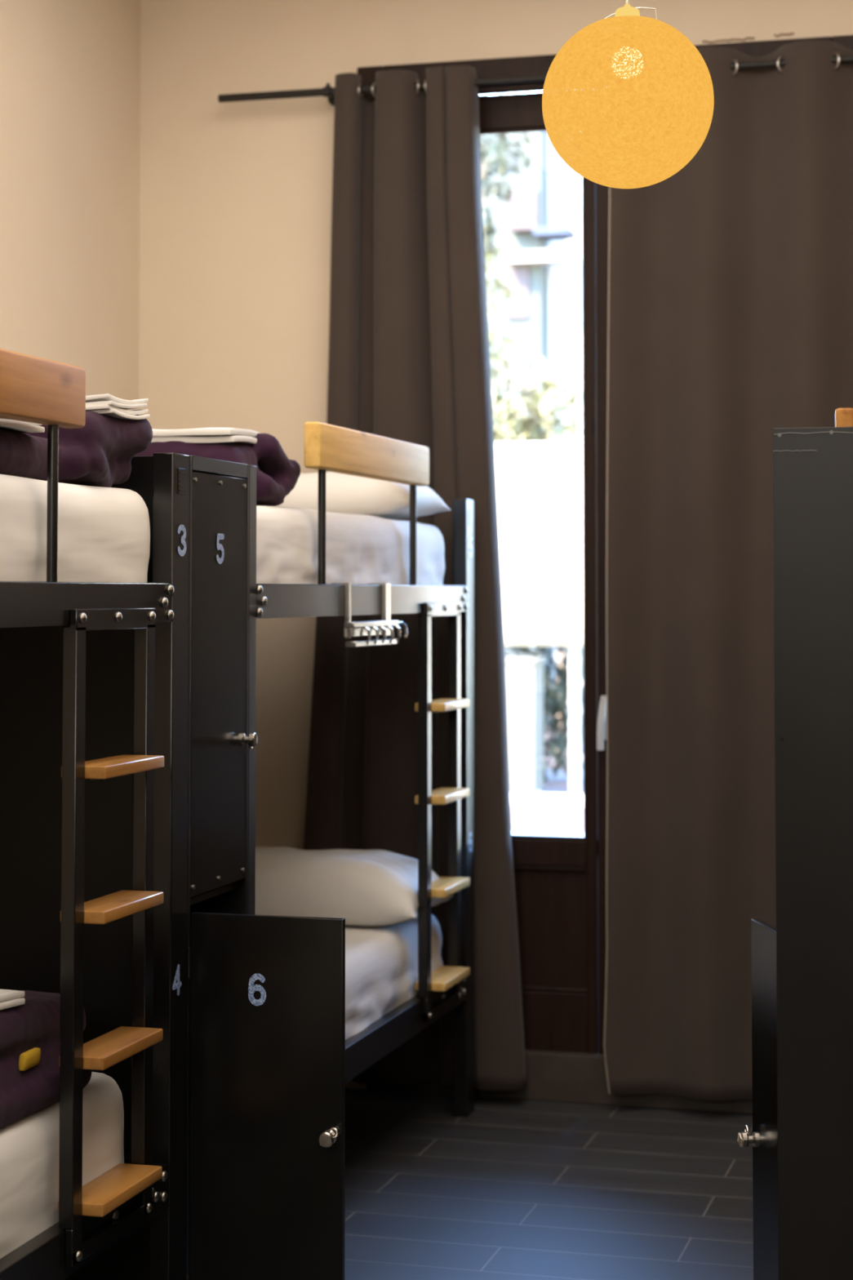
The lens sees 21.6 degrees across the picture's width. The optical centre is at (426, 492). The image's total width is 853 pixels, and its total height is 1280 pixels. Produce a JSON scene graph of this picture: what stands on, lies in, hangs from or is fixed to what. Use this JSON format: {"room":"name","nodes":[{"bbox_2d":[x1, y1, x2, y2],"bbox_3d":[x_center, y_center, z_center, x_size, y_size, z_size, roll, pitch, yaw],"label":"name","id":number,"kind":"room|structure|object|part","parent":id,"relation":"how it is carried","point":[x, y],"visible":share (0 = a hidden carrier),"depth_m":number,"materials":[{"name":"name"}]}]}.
{"room":"dormitory","nodes":[
{"label":"dormitory","id":0,"kind":"room"},
{"bbox_2d":[0,0,140,410],"bbox_3d":[-2.247,-0.095,3.079,0.200,3.600,9.510,-1,-3,16],"label":"wall","id":1,"kind":"structure","parent":0,"point":[70,69],"depth_m":6.89,"materials":[{"name":"beige paint"}]},
{"bbox_2d":[138,0,852,1088],"bbox_3d":[0.828,0.077,7.008,3.610,3.600,0.280,-1,-3,16],"label":"wall","id":2,"kind":"structure","parent":0,"point":[236,197],"depth_m":7.27,"materials":[{"name":"beige paint"}]},
{"bbox_2d":[217,55,852,106],"bbox_3d":[0.484,-1.286,6.963,2.376,0.056,0.106,-1,-3,16],"label":"curtain rod","id":3,"kind":"object","parent":2,"relation":"attached to","point":[328,91],"visible":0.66,"depth_m":7.10,"materials":[{"name":"black metal"}]},
{"bbox_2d":[302,65,527,1090],"bbox_3d":[-0.072,0.253,7.010,0.775,3.161,0.100,-1,-3,16],"label":"curtain","id":4,"kind":"object","parent":3,"relation":"hanging from","point":[409,354],"visible":0.68,"depth_m":6.97,"materials":[{"name":"fabric"}]},
{"bbox_2d":[604,40,852,1100],"bbox_3d":[0.984,0.231,6.719,0.920,3.163,0.079,-1,-3,16],"label":"curtain","id":5,"kind":"object","parent":3,"relation":"hanging from","point":[731,273],"visible":0.73,"depth_m":6.76,"materials":[{"name":"fabric"}]},
{"bbox_2d":[511,830,584,836],"bbox_3d":[0.598,1.112,7.069,1.530,0.057,0.160,-1,-3,16],"label":"trim","id":6,"kind":"structure","parent":2,"relation":"attached to","point":[513,832],"depth_m":7.13,"materials":[{"name":"white paint"}]},
{"bbox_2d":[366,1049,752,1114],"bbox_3d":[0.585,1.805,6.993,1.530,0.145,0.295,-1,-3,16],"label":"trim","id":7,"kind":"structure","parent":2,"relation":"attached to","point":[551,1076],"depth_m":6.88,"materials":[{"name":"brown wood"}]},
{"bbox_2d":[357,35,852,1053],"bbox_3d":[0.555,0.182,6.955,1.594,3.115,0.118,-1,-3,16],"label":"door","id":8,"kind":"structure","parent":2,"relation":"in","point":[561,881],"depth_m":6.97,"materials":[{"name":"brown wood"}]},
{"bbox_3d":[0.228,1.359,7.034,0.574,0.400,0.014,-1,-3,16],"label":"panel","id":9,"kind":"part","parent":8,"relation":"part of","materials":[{"name":"brown wood"}]},
{"bbox_3d":[0.548,0.710,6.908,0.039,0.164,0.068,-1,-3,16],"label":"handle","id":10,"kind":"part","parent":8,"relation":"part of","materials":[{"name":"silver metal"}]},
{"bbox_3d":[0.555,0.177,6.955,1.594,3.105,0.082,-1,-3,16],"label":"frame","id":11,"kind":"part","parent":8,"relation":"part of","materials":[{"name":"brown wood"}]},
{"bbox_2d":[702,32,794,43],"bbox_3d":[0.988,-1.396,6.881,0.281,0.018,0.007,-1,-3,16],"label":"trim","id":12,"kind":"structure","parent":2,"relation":"attached to","point":[790,33],"depth_m":6.89,"materials":[{"name":"paint"}]},
{"bbox_2d":[344,1087,753,1279],"bbox_3d":[-0.412,1.730,2.487,4.010,0.100,9.510,-1,-3,16],"label":"floor","id":13,"kind":"structure","parent":0,"point":[510,1188],"depth_m":5.87,"materials":[{"name":"tile"}]},
{"bbox_2d":[0,348,189,1279],"bbox_3d":[-1.257,0.746,3.740,1.153,1.978,1.990,-1,-3,16],"label":"bunk bed","id":14,"kind":"object","parent":13,"relation":"on","point":[149,1185],"visible":1,"depth_m":4.27,"materials":[{"name":"black painted metal"},{"name":"pine wood"}]},
{"bbox_3d":[-0.668,0.019,4.002,0.020,0.284,0.020,-1,-3,16],"label":"guard rod","id":15,"kind":"part","parent":14,"relation":"part of","materials":[{"name":"black metal"}]},
{"bbox_2d":[0,1071,124,1258],"bbox_3d":[-1.283,1.228,3.656,0.997,0.278,1.752,-1,-3,16],"label":"mattress","id":16,"kind":"object","parent":14,"relation":"on","point":[29,1145],"visible":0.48,"depth_m":4.00,"materials":[{"name":"white fabric"}]},
{"bbox_2d":[0,990,92,1128],"bbox_3d":[-0.993,0.998,4.023,0.621,0.233,0.866,-1,-3,16],"label":"quilt","id":17,"kind":"object","parent":16,"relation":"on","point":[30,1031],"visible":0.65,"depth_m":4.00,"materials":[{"name":"purple fabric"}]},
{"bbox_2d":[0,989,25,1009],"bbox_3d":[-0.983,0.893,3.956,0.482,0.042,0.265,-1,-3,16],"label":"folded towel","id":18,"kind":"object","parent":17,"relation":"on","point":[8,997],"visible":1,"depth_m":3.97,"materials":[{"name":"white fabric"}]},
{"bbox_2d":[0,474,150,582],"bbox_3d":[-1.268,0.086,3.764,0.995,0.255,1.868,-1,-3,16],"label":"mattress","id":19,"kind":"object","parent":14,"relation":"on","point":[104,533],"visible":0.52,"depth_m":4.16,"materials":[{"name":"white fabric"}]},
{"bbox_2d":[0,410,152,487],"bbox_3d":[-0.966,-0.094,4.150,0.599,0.168,1.064,-1,-3,16],"label":"quilt","id":20,"kind":"object","parent":19,"relation":"on","point":[100,453],"visible":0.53,"depth_m":4.28,"materials":[{"name":"purple fabric"}]},
{"bbox_2d":[0,417,44,432],"bbox_3d":[-1.018,-0.136,3.947,0.506,0.033,0.548,-1,-3,16],"label":"folded towel","id":21,"kind":"object","parent":20,"relation":"on","point":[15,425],"visible":0.64,"depth_m":4.06,"materials":[{"name":"white fabric"}]},
{"bbox_2d":[85,393,150,420],"bbox_3d":[-0.791,-0.161,4.489,0.434,0.061,0.206,-1,-3,16],"label":"folded towel","id":22,"kind":"object","parent":20,"relation":"on","point":[106,404],"visible":0.33,"depth_m":4.37,"materials":[{"name":"white fabric"}]},
{"bbox_3d":[-0.791,1.334,3.563,0.067,0.086,1.852,-1,-3,16],"label":"rail","id":23,"kind":"part","parent":14,"relation":"part of","materials":[{"name":"black metal"}]},
{"bbox_3d":[-0.791,0.181,3.613,0.067,0.078,1.852,-1,-3,16],"label":"rail","id":24,"kind":"part","parent":14,"relation":"part of","materials":[{"name":"black metal"}]},
{"bbox_3d":[-1.028,1.381,4.633,1.010,0.086,0.040,-1,-3,16],"label":"rail","id":25,"kind":"part","parent":14,"relation":"part of","materials":[{"name":"black metal"}]},
{"bbox_3d":[-0.519,0.845,4.517,0.045,1.848,0.090,-1,-3,16],"label":"post","id":26,"kind":"part","parent":14,"relation":"part of","materials":[{"name":"black metal"}]},
{"bbox_3d":[-0.496,-0.022,4.548,0.003,0.053,0.040,-1,-3,16],"label":"embossed plate","id":27,"kind":"part","parent":14,"relation":"part of","materials":[{"name":"black metal"}]},
{"bbox_2d":[0,455,345,1279],"bbox_3d":[-0.793,0.857,4.809,1.389,1.848,0.383,-1,-3,16],"label":"locker","id":28,"kind":"object","parent":13,"relation":"on","point":[265,1082],"visible":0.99,"depth_m":4.60,"materials":[{"name":"black paint"}]},
{"bbox_3d":[-0.446,0.399,4.749,0.017,0.871,0.325,-1,-3,16],"label":"door","id":29,"kind":"part","parent":28,"relation":"part of","materials":[{"name":"black metal"}]},
{"bbox_3d":[-0.385,0.537,4.867,0.034,0.031,0.031,-1,-3,16],"label":"lock knob","id":30,"kind":"part","parent":28,"relation":"part of","materials":[{"name":"silver metal"}]},
{"bbox_3d":[-0.321,1.281,4.504,0.325,0.855,0.017,-1,-3,16],"label":"door","id":31,"kind":"part","parent":28,"relation":"part of","materials":[{"name":"black metal"}]},
{"bbox_3d":[-0.197,1.281,4.442,0.031,0.031,0.034,-1,-3,16],"label":"lock knob","id":32,"kind":"part","parent":28,"relation":"part of","materials":[{"name":"silver metal"}]},
{"bbox_2d":[247,422,474,1117],"bbox_3d":[-0.626,0.844,5.997,1.153,1.978,1.990,-1,-3,16],"label":"bunk bed","id":33,"kind":"object","parent":13,"relation":"on","point":[327,447],"visible":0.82,"depth_m":6.26,"materials":[{"name":"black painted metal"},{"name":"pale wood"}]},
{"bbox_3d":[-0.405,0.863,4.925,0.045,1.848,0.048,-1,-3,16],"label":"post","id":34,"kind":"part","parent":33,"relation":"part of","materials":[{"name":"black metal"}]},
{"bbox_3d":[-0.256,0.084,5.478,0.020,0.284,0.020,-1,-3,16],"label":"guard rod","id":35,"kind":"part","parent":33,"relation":"part of","materials":[{"name":"black metal"}]},
{"bbox_2d":[256,505,444,585],"bbox_3d":[-0.649,0.185,5.971,1.013,0.265,1.795,-1,-3,16],"label":"mattress","id":36,"kind":"object","parent":33,"relation":"on","point":[361,548],"visible":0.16,"depth_m":5.73,"materials":[{"name":"white fabric"}]},
{"bbox_2d":[133,433,300,506],"bbox_3d":[-0.737,-0.052,5.408,0.803,0.173,0.405,-1,-3,16],"label":"quilt","id":37,"kind":"object","parent":36,"relation":"on","point":[277,475],"visible":0.23,"depth_m":5.27,"materials":[{"name":"purple fabric"}]},
{"bbox_2d":[151,427,260,444],"bbox_3d":[-0.640,-0.124,5.337,0.482,0.054,0.286,-1,-3,16],"label":"folded towel","id":38,"kind":"object","parent":37,"relation":"on","point":[202,435],"visible":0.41,"depth_m":5.18,"materials":[{"name":"white fabric"}]},
{"bbox_2d":[276,471,450,519],"bbox_3d":[-0.308,0.012,6.549,0.680,0.148,0.400,-1,-3,16],"label":"pillow","id":39,"kind":"object","parent":36,"relation":"on","point":[344,493],"visible":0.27,"depth_m":6.35,"materials":[{"name":"white fabric"}]},
{"bbox_3d":[-0.161,0.280,5.870,0.067,0.078,1.852,-1,-3,16],"label":"rail","id":40,"kind":"part","parent":33,"relation":"part of","materials":[{"name":"metal"}]},
{"bbox_2d":[331,582,408,647],"bbox_3d":[-0.145,0.314,5.804,0.082,0.160,0.469,-1,-3,16],"label":"hook rack","id":41,"kind":"object","parent":33,"relation":"attached to","point":[383,627],"visible":0.99,"depth_m":5.74,"materials":[{"name":"metal"}]},
{"bbox_2d":[345,911,443,1039],"bbox_3d":[-0.652,1.337,5.912,1.020,0.283,1.772,-1,-3,16],"label":"mattress","id":42,"kind":"object","parent":33,"relation":"on","point":[381,962],"visible":0.07,"depth_m":6.05,"materials":[{"name":"white fabric"}]},
{"bbox_2d":[255,846,453,926],"bbox_3d":[-0.341,1.131,6.468,0.770,0.202,0.440,-1,-3,16],"label":"pillow","id":43,"kind":"object","parent":42,"relation":"on","point":[362,887],"visible":0.59,"depth_m":6.27,"materials":[{"name":"white fabric"}]},
{"bbox_3d":[-0.161,1.433,5.819,0.067,0.086,1.852,-1,-3,16],"label":"rail","id":44,"kind":"part","parent":33,"relation":"part of","materials":[{"name":"black metal"}]},
{"bbox_3d":[-0.038,0.118,6.258,0.020,0.284,0.020,-1,-3,16],"label":"guard rod","id":45,"kind":"part","parent":33,"relation":"part of","materials":[{"name":"black metal"}]},
{"bbox_3d":[0.111,0.944,6.774,0.045,1.848,0.090,-1,-3,16],"label":"post","id":46,"kind":"part","parent":33,"relation":"part of","materials":[{"name":"metal"}]},
{"bbox_3d":[0.134,0.076,6.804,0.003,0.053,0.040,-1,-3,16],"label":"embossed plate","id":47,"kind":"part","parent":33,"relation":"part of","materials":[{"name":"metal"}]},
{"bbox_2d":[737,918,778,1279],"bbox_3d":[1.175,0.831,4.201,1.217,1.848,0.357,-1,-3,16],"label":"locker","id":48,"kind":"object","parent":13,"relation":"on","point":[764,1138],"visible":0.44,"depth_m":4.38,"materials":[{"name":"black metal"}]},
{"bbox_3d":[0.635,1.280,4.434,0.035,0.031,0.031,0,-3,-7],"label":"lock knob","id":49,"kind":"part","parent":48,"relation":"part of","materials":[{"name":"silver metal"}]},
{"bbox_3d":[0.678,1.272,4.302,0.017,0.855,0.325,0,-3,-7],"label":"door","id":50,"kind":"part","parent":48,"relation":"part of","materials":[{"name":"black metal"}]},
{"bbox_2d":[773,426,852,1279],"bbox_3d":[1.134,0.814,3.825,1.094,1.848,0.352,-1,-3,16],"label":"locker","id":51,"kind":"object","parent":13,"relation":"on","point":[813,467],"visible":1,"depth_m":3.79,"materials":[{"name":"black paint"}]},
{"bbox_2d":[835,408,852,426],"bbox_3d":[1.560,0.815,5.317,1.153,1.978,1.990,-1,-3,16],"label":"bunk bed","id":52,"kind":"object","parent":13,"relation":"on","point":[843,416],"visible":0.02,"depth_m":5.00,"materials":[{"name":"wood"}]},
{"bbox_3d":[-0.412,-1.991,2.650,4.010,0.150,9.510,-1,-3,16],"label":"ceiling","id":53,"kind":"structure","parent":0,"visible":0},
{"bbox_2d":[542,0,714,188],"bbox_3d":[0.385,-1.212,4.310,0.328,1.260,0.328,-1,-3,16],"label":"pendant lamp","id":54,"kind":"object","parent":53,"relation":"hanging from","point":[628,100],"visible":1,"depth_m":4.17,"materials":[{"name":"paper"}]},
{"label":"outside","id":55,"kind":"structure","parent":0,"visible":0},
{"bbox_2d":[510,713,583,832],"bbox_3d":[4.561,2.482,19.978,26.000,0.230,26.890,-1,-3,16],"label":"ground","id":56,"kind":"structure","parent":55,"point":[551,819],"depth_m":14.96,"materials":[{"name":"ceramic"}]},
{"bbox_2d":[483,224,521,433],"bbox_3d":[0.533,-0.113,21.667,0.846,5.105,1.039,-1,-3,16],"label":"tree","id":57,"kind":"object","parent":56,"relation":"on","point":[499,361],"visible":0.29,"depth_m":21.66,"materials":[{"name":"green plant"}]},
{"bbox_2d":[479,93,533,262],"bbox_3d":[0.551,-0.998,24.909,1.335,7.164,1.073,-2,-4,45],"label":"tree","id":58,"kind":"object","parent":56,"relation":"on","point":[488,159],"visible":0.27,"depth_m":24.86,"materials":[{"name":"green plant"}]},
{"bbox_2d":[504,657,546,793],"bbox_3d":[0.462,1.701,16.257,0.760,1.005,0.320,-1,-3,16],"label":"planter box","id":59,"kind":"object","parent":56,"relation":"on","point":[524,676],"visible":0.34,"depth_m":16.06,"materials":[{"name":"white wood"}]},
{"bbox_2d":[480,130,582,693],"bbox_3d":[-0.144,-1.011,28.766,5.300,7.520,2.800,-1,-3,16],"label":"building","id":60,"kind":"structure","parent":56,"relation":"on","point":[526,233],"depth_m":27.40,"materials":[{"name":"white paint"}]},
{"bbox_3d":[1.549,-2.857,27.190,1.150,0.130,0.320,-1,-3,16],"label":"cornice","id":61,"kind":"part","parent":60,"relation":"part of","materials":[{"name":"white"}]},
{"bbox_2d":[492,355,582,757],"bbox_3d":[0.947,0.574,19.458,1.250,3.540,1.054,-1,-3,16],"label":"tree","id":62,"kind":"object","parent":56,"relation":"on","point":[530,429],"visible":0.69,"depth_m":19.39,"materials":[{"name":"green plant"}]},
{"bbox_2d":[493,441,583,794],"bbox_3d":[3.730,0.883,15.578,9.270,2.580,0.140,-1,-3,16],"label":"screen","id":63,"kind":"object","parent":56,"relation":"on","point":[540,485],"visible":0.14,"depth_m":16.37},
{"bbox_3d":[3.738,-0.375,15.662,9.200,0.060,0.040,-1,-3,16],"label":"rail","id":64,"kind":"part","parent":63,"relation":"part of","materials":[{"name":"white"}]},
{"bbox_3d":[1.081,0.917,16.352,0.070,2.580,0.070,-1,-3,16],"label":"post","id":65,"kind":"part","parent":63,"relation":"part of","materials":[{"name":"white"}]},
{"bbox_2d":[504,645,583,781],"bbox_3d":[1.052,1.589,17.511,2.834,1.578,0.831,-1,-3,16],"label":"tree","id":66,"kind":"object","parent":56,"relation":"on","point":[553,704],"visible":0.12,"depth_m":17.40,"materials":[{"name":"green plant"}]},
{"bbox_2d":[510,792,583,807],"bbox_3d":[3.637,2.106,14.818,11.000,0.070,0.250,-1,-3,16],"label":"trim","id":67,"kind":"structure","parent":56,"relation":"on","point":[526,799],"depth_m":15.49,"materials":[{"name":"white"}]},
{"bbox_2d":[547,135,583,712],"bbox_3d":[6.384,-1.048,27.360,9.570,7.470,2.200,-1,-3,16],"label":"building","id":68,"kind":"structure","parent":56,"relation":"on","point":[565,184],"depth_m":27.70,"materials":[{"name":"white"}]}
]}

